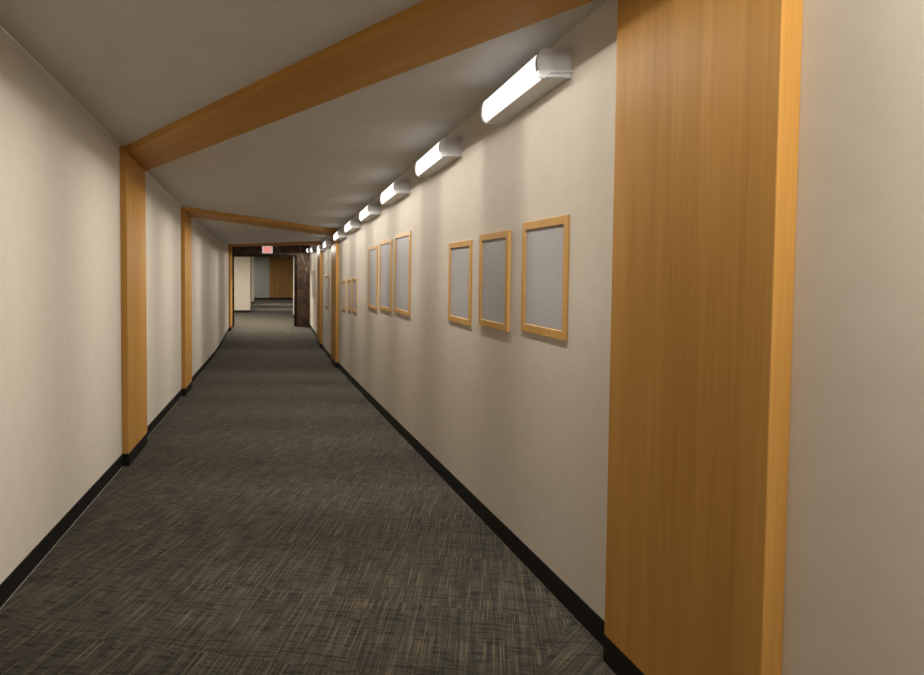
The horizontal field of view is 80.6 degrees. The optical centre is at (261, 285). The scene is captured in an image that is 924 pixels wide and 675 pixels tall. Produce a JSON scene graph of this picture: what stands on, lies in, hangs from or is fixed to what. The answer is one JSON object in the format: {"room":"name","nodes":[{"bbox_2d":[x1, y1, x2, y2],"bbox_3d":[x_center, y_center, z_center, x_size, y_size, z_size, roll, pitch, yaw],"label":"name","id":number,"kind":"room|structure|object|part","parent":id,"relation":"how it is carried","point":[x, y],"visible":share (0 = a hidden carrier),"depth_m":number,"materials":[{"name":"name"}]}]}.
{"room":"office corridor","nodes":[
{"label":"office corridor","id":0,"kind":"room"},
{"bbox_2d":[0,30,228,583],"bbox_3d":[-1.206,0.090,6.910,0.158,3.397,19.012,0,2,1],"label":"wall","id":1,"kind":"structure","parent":0,"point":[61,366],"depth_m":3.03,"materials":[{"name":"paint"}]},
{"bbox_2d":[0,25,228,244],"bbox_3d":[-1.140,-1.239,6.870,0.050,0.639,19.010,0,2,1],"label":"trim","id":2,"kind":"structure","parent":1,"relation":"attached to","point":[2,29],"depth_m":3.04,"materials":[{"name":"white paint"}]},
{"bbox_2d":[0,323,232,608],"bbox_3d":[-1.114,1.372,6.948,0.077,0.732,19.010,0,2,1],"label":"baseboard","id":3,"kind":"structure","parent":1,"relation":"attached to","point":[21,572],"depth_m":3.20,"materials":[{"name":"black rubber"}]},
{"bbox_2d":[234,257,250,309],"bbox_3d":[-2.254,-0.194,22.915,3.492,2.772,2.446,0,2,0],"label":"wall","id":4,"kind":"structure","parent":0,"point":[242,265],"depth_m":21.70,"materials":[{"name":"paint"}]},
{"bbox_2d":[234,306,251,312],"bbox_3d":[-2.251,1.088,22.950,3.498,0.107,2.452,0,2,0],"label":"baseboard","id":5,"kind":"structure","parent":4,"relation":"attached to","point":[235,311],"depth_m":21.73,"materials":[{"name":"black rubber"}]},
{"bbox_2d":[251,257,253,301],"bbox_3d":[-2.224,-0.344,27.758,3.552,2.770,0.300,0,2,0],"label":"wall","id":6,"kind":"structure","parent":0,"point":[252,258],"depth_m":27.61,"materials":[{"name":"paint"}]},
{"bbox_2d":[232,245,309,326],"bbox_3d":[0.292,-0.013,16.524,2.734,2.820,0.220,0,2,0],"label":"wall","id":7,"kind":"structure","parent":0,"point":[303,258],"depth_m":16.40,"materials":[{"name":"stone"}]},
{"bbox_2d":[232,255,296,326],"bbox_3d":[0.087,0.170,16.529,2.118,2.354,0.242,0,2,0],"label":"door frame","id":8,"kind":"structure","parent":7,"relation":"in","point":[233,256],"depth_m":16.40,"materials":[{"name":"brown metal"}]},
{"bbox_2d":[262,246,272,253],"bbox_3d":[0.177,-1.185,16.344,0.361,0.279,0.067,0,2,0],"label":"exit sign","id":9,"kind":"object","parent":7,"relation":"attached to","point":[265,249],"visible":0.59,"depth_m":16.31,"materials":[{"name":"white"}]},
{"bbox_2d":[254,257,292,297],"bbox_3d":[0.000,-0.461,31.554,8.000,2.770,0.150,0,2,0],"label":"wall","id":10,"kind":"structure","parent":0,"point":[261,264],"depth_m":31.48,"materials":[{"name":"grey paint"}]},
{"bbox_2d":[254,298,292,298],"bbox_3d":[0.000,0.824,31.500,8.000,0.105,0.035,0,2,0],"label":"baseboard","id":11,"kind":"structure","parent":10,"relation":"attached to","point":[254,298],"depth_m":31.48,"materials":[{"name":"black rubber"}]},
{"bbox_2d":[269,257,292,297],"bbox_3d":[1.556,-0.510,31.462,2.172,2.565,0.030,0,2,0],"label":"panelling","id":12,"kind":"object","parent":10,"relation":"attached to","point":[280,272],"visible":0.69,"depth_m":31.45,"materials":[{"name":"brown wood"}]},
{"bbox_3d":[0.841,-1.682,31.427,0.741,0.220,0.030,0,2,0],"label":"panel","id":13,"kind":"part","parent":12,"relation":"part of","materials":[{"name":"brown wood"}]},
{"bbox_3d":[0.841,-0.394,31.466,0.741,2.333,0.030,0,2,0],"label":"panel","id":14,"kind":"part","parent":12,"relation":"part of","materials":[{"name":"brown wood"}]},
{"bbox_3d":[1.931,-1.682,31.427,1.423,0.220,0.030,0,2,0],"label":"panel","id":15,"kind":"part","parent":12,"relation":"part of","materials":[{"name":"brown wood"}]},
{"bbox_3d":[1.931,-0.394,31.466,1.423,2.333,0.030,0,2,0],"label":"panel","id":16,"kind":"part","parent":12,"relation":"part of","materials":[{"name":"brown wood"}]},
{"bbox_2d":[293,257,293,314],"bbox_3d":[2.614,-0.090,19.524,2.772,2.770,0.400,0,2,0],"label":"wall","id":17,"kind":"structure","parent":0,"point":[293,257],"depth_m":19.49,"materials":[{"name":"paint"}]},
{"bbox_2d":[0,0,605,243],"bbox_3d":[0.000,-1.532,14.460,8.000,0.747,34.200,0,2,0],"label":"ceiling","id":18,"kind":"structure","parent":0,"point":[138,68],"depth_m":2.92,"materials":[{"name":"paint"}]},
{"bbox_2d":[0,299,615,674],"bbox_3d":[0.000,1.256,14.544,8.000,0.747,34.200,0,2,0],"label":"floor","id":19,"kind":"structure","parent":0,"point":[273,521],"depth_m":2.67,"materials":[{"name":"carpet"}]},
{"bbox_2d":[309,0,923,674],"bbox_3d":[1.511,0.090,6.910,0.148,3.397,19.010,0,2,1],"label":"wall","id":20,"kind":"structure","parent":0,"point":[519,418],"depth_m":1.33,"materials":[{"name":"paint"}]},
{"bbox_2d":[181,207,338,388],"bbox_3d":[0.192,0.196,8.658,0.514,2.695,4.179,2,2,44],"label":"portal","id":21,"kind":"object","parent":20,"relation":"attached to","point":[187,213],"visible":0.94,"depth_m":7.63,"materials":[{"name":"brown wood"}]},
{"bbox_2d":[228,241,321,343],"bbox_3d":[0.341,0.081,14.294,0.658,2.652,4.221,-1,2,-41],"label":"portal","id":22,"kind":"object","parent":20,"relation":"attached to","point":[319,253],"visible":0.98,"depth_m":13.30,"materials":[{"name":"brown wood"}]},
{"bbox_2d":[310,247,316,251],"bbox_3d":[1.475,-1.019,14.279,0.154,0.138,0.628,0,3,0],"label":"wall lamp","id":23,"kind":"object","parent":20,"relation":"attached to","point":[313,249],"visible":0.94,"depth_m":13.98,"materials":[{"name":"plastic"}]},
{"bbox_2d":[312,271,315,296],"bbox_3d":[1.549,-0.058,14.979,0.011,0.770,0.923,0,2,0],"label":"picture frame","id":24,"kind":"object","parent":20,"relation":"attached to","point":[313,272],"visible":1,"depth_m":15.06,"materials":[{"name":"brown wood"}]},
{"bbox_3d":[1.553,-0.058,14.979,0.004,0.686,0.853,0,2,0],"label":"backing panel","id":25,"kind":"part","parent":24,"relation":"part of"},
{"bbox_2d":[317,244,325,250],"bbox_3d":[1.426,-0.908,12.064,0.154,0.138,0.628,0,2,1],"label":"wall lamp","id":26,"kind":"object","parent":20,"relation":"attached to","point":[320,247],"visible":0.91,"depth_m":11.76,"materials":[{"name":"plastic"}]},
{"bbox_2d":[322,240,330,247],"bbox_3d":[1.408,-0.887,10.734,0.154,0.159,0.629,0,2,1],"label":"wall lamp","id":27,"kind":"object","parent":20,"relation":"attached to","point":[327,244],"visible":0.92,"depth_m":10.47,"materials":[{"name":"plastic"}]},
{"bbox_2d":[325,275,328,307],"bbox_3d":[1.489,0.129,11.444,0.010,0.726,0.814,0,2,1],"label":"picture frame","id":28,"kind":"object","parent":20,"relation":"attached to","point":[326,276],"visible":1,"depth_m":11.37,"materials":[{"name":"brown wood"}]},
{"bbox_2d":[333,230,345,240],"bbox_3d":[1.394,-0.902,8.993,0.154,0.162,0.629,0,2,1],"label":"wall lamp","id":29,"kind":"object","parent":20,"relation":"attached to","point":[339,235],"visible":0.96,"depth_m":8.70,"materials":[{"name":"plastic"}]},
{"bbox_2d":[342,280,345,310],"bbox_3d":[1.466,0.170,8.961,0.010,0.532,0.399,0,2,1],"label":"picture frame","id":30,"kind":"object","parent":20,"relation":"attached to","point":[343,281],"visible":1,"depth_m":8.89,"materials":[{"name":"brown wood"}]},
{"bbox_3d":[1.469,0.170,8.961,0.004,0.449,0.328,0,2,1],"label":"backing panel","id":31,"kind":"part","parent":30,"relation":"part of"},
{"bbox_2d":[347,279,350,311],"bbox_3d":[1.460,0.160,8.391,0.010,0.532,0.347,0,2,1],"label":"picture frame","id":32,"kind":"object","parent":20,"relation":"attached to","point":[348,280],"visible":1,"depth_m":8.35,"materials":[{"name":"brown wood"}]},
{"bbox_3d":[1.463,0.160,8.391,0.004,0.449,0.276,0,2,1],"label":"backing panel","id":33,"kind":"part","parent":32,"relation":"part of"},
{"bbox_2d":[344,219,360,232],"bbox_3d":[1.380,-0.914,7.672,0.154,0.162,0.629,0,2,1],"label":"wall lamp","id":34,"kind":"object","parent":20,"relation":"attached to","point":[352,225],"visible":0.97,"depth_m":7.38,"materials":[{"name":"plastic"}]},
{"bbox_2d":[344,221,350,231],"bbox_3d":[1.330,-0.914,7.675,0.043,0.128,0.570,0,-1,1],"label":"diffuser","id":35,"kind":"object","parent":34,"relation":"attached to","point":[347,227],"depth_m":7.70,"materials":[{"name":"white plastic"}]},
{"bbox_2d":[352,278,356,312],"bbox_3d":[1.454,0.152,7.865,0.010,0.534,0.392,0,2,1],"label":"picture frame","id":36,"kind":"object","parent":20,"relation":"attached to","point":[354,280],"visible":1,"depth_m":7.87,"materials":[{"name":"brown wood"}]},
{"bbox_3d":[1.457,0.152,7.865,0.004,0.451,0.321,0,2,1],"label":"backing panel","id":37,"kind":"part","parent":36,"relation":"part of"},
{"bbox_2d":[359,203,379,220],"bbox_3d":[1.367,-0.931,6.381,0.154,0.166,0.629,0,2,1],"label":"wall lamp","id":38,"kind":"object","parent":20,"relation":"attached to","point":[372,210],"visible":0.99,"depth_m":6.14,"materials":[{"name":"plastic"}]},
{"bbox_2d":[359,206,368,219],"bbox_3d":[1.316,-0.931,6.384,0.043,0.128,0.570,0,-1,1],"label":"diffuser","id":39,"kind":"object","parent":38,"relation":"attached to","point":[364,214],"depth_m":6.39,"materials":[{"name":"white plastic"}]},
{"bbox_2d":[367,245,377,309],"bbox_3d":[1.440,-0.103,6.515,0.011,0.814,0.577,0,2,1],"label":"picture frame","id":40,"kind":"object","parent":20,"relation":"attached to","point":[372,300],"visible":1,"depth_m":6.46,"materials":[{"name":"brown wood"}]},
{"bbox_2d":[379,239,391,312],"bbox_3d":[1.432,-0.115,5.806,0.011,0.815,0.568,0,2,1],"label":"picture frame","id":41,"kind":"object","parent":20,"relation":"attached to","point":[385,262],"visible":1,"depth_m":5.80,"materials":[{"name":"brown wood"}]},
{"bbox_3d":[1.435,-0.115,5.806,0.004,0.732,0.498,0,2,1],"label":"backing panel","id":42,"kind":"part","parent":41,"relation":"part of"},
{"bbox_2d":[380,179,409,204],"bbox_3d":[1.354,-0.954,5.130,0.154,0.167,0.629,0,2,1],"label":"wall lamp","id":43,"kind":"object","parent":20,"relation":"attached to","point":[399,188],"visible":1,"depth_m":4.93,"materials":[{"name":"plastic"}]},
{"bbox_2d":[381,182,395,203],"bbox_3d":[1.303,-0.954,5.133,0.043,0.128,0.570,0,-1,1],"label":"diffuser","id":44,"kind":"object","parent":43,"relation":"attached to","point":[389,194],"depth_m":5.11,"materials":[{"name":"white plastic"}]},
{"bbox_2d":[394,231,410,316],"bbox_3d":[1.425,-0.121,5.091,0.011,0.823,0.585,0,2,1],"label":"picture frame","id":45,"kind":"object","parent":20,"relation":"attached to","point":[402,241],"visible":1,"depth_m":5.07,"materials":[{"name":"brown wood"}]},
{"bbox_2d":[414,137,461,176],"bbox_3d":[1.340,-0.978,3.849,0.154,0.168,0.629,0,2,1],"label":"wall lamp","id":46,"kind":"object","parent":20,"relation":"attached to","point":[447,150],"visible":1,"depth_m":3.68,"materials":[{"name":"plastic"}]},
{"bbox_2d":[416,141,441,175],"bbox_3d":[1.290,-0.978,3.852,0.043,0.128,0.570,0,-1,1],"label":"diffuser","id":47,"kind":"object","parent":46,"relation":"attached to","point":[433,157],"depth_m":3.82,"materials":[{"name":"white plastic"}]},
{"bbox_2d":[448,240,471,325],"bbox_3d":[1.410,-0.022,3.572,0.008,0.583,0.417,0,2,1],"label":"picture frame","id":48,"kind":"object","parent":20,"relation":"attached to","point":[460,259],"visible":1,"depth_m":3.56,"materials":[{"name":"brown wood"}]},
{"bbox_3d":[1.413,-0.022,3.572,0.002,0.500,0.346,0,2,1],"label":"backing panel","id":49,"kind":"part","parent":48,"relation":"part of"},
{"bbox_2d":[120,0,802,674],"bbox_3d":[0.104,0.108,3.046,0.472,2.735,4.307,-1,2,-41],"label":"portal","id":50,"kind":"object","parent":20,"relation":"attached to","point":[707,108],"visible":1,"depth_m":1.60,"materials":[{"name":"brown wood"}]},
{"bbox_2d":[309,323,643,674],"bbox_3d":[1.424,1.372,6.948,0.082,0.732,19.008,0,2,1],"label":"baseboard","id":51,"kind":"structure","parent":20,"relation":"attached to","point":[619,663],"depth_m":2.63,"materials":[{"name":"black rubber"}]},
{"bbox_2d":[478,230,510,331],"bbox_3d":[1.401,-0.030,3.024,0.016,0.579,0.388,0,2,0],"label":"picture frame","id":52,"kind":"object","parent":20,"relation":"attached to","point":[495,247],"visible":1,"depth_m":3.00,"materials":[{"name":"brown wood"}]},
{"bbox_3d":[1.404,-0.030,3.024,0.008,0.496,0.318,0,2,1],"label":"backing panel","id":53,"kind":"part","parent":52,"relation":"part of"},
{"bbox_2d":[480,48,572,123],"bbox_3d":[1.327,-1.002,2.565,0.154,0.167,0.629,0,2,1],"label":"wall lamp","id":54,"kind":"object","parent":20,"relation":"attached to","point":[551,67],"visible":1,"depth_m":2.42,"materials":[{"name":"plastic"}]},
{"bbox_2d":[482,55,539,121],"bbox_3d":[1.276,-1.002,2.568,0.043,0.128,0.570,0,-1,1],"label":"diffuser","id":55,"kind":"object","parent":54,"relation":"attached to","point":[527,79],"depth_m":2.53,"materials":[{"name":"white plastic"}]},
{"bbox_2d":[521,214,569,340],"bbox_3d":[1.399,-0.040,2.488,0.008,0.578,0.411,0,2,1],"label":"picture frame","id":56,"kind":"object","parent":20,"relation":"attached to","point":[545,249],"visible":1,"depth_m":2.47,"materials":[{"name":"brown wood"}]},
{"bbox_3d":[1.402,-0.040,2.488,0.002,0.495,0.340,0,2,1],"label":"backing panel","id":57,"kind":"part","parent":56,"relation":"part of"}
]}

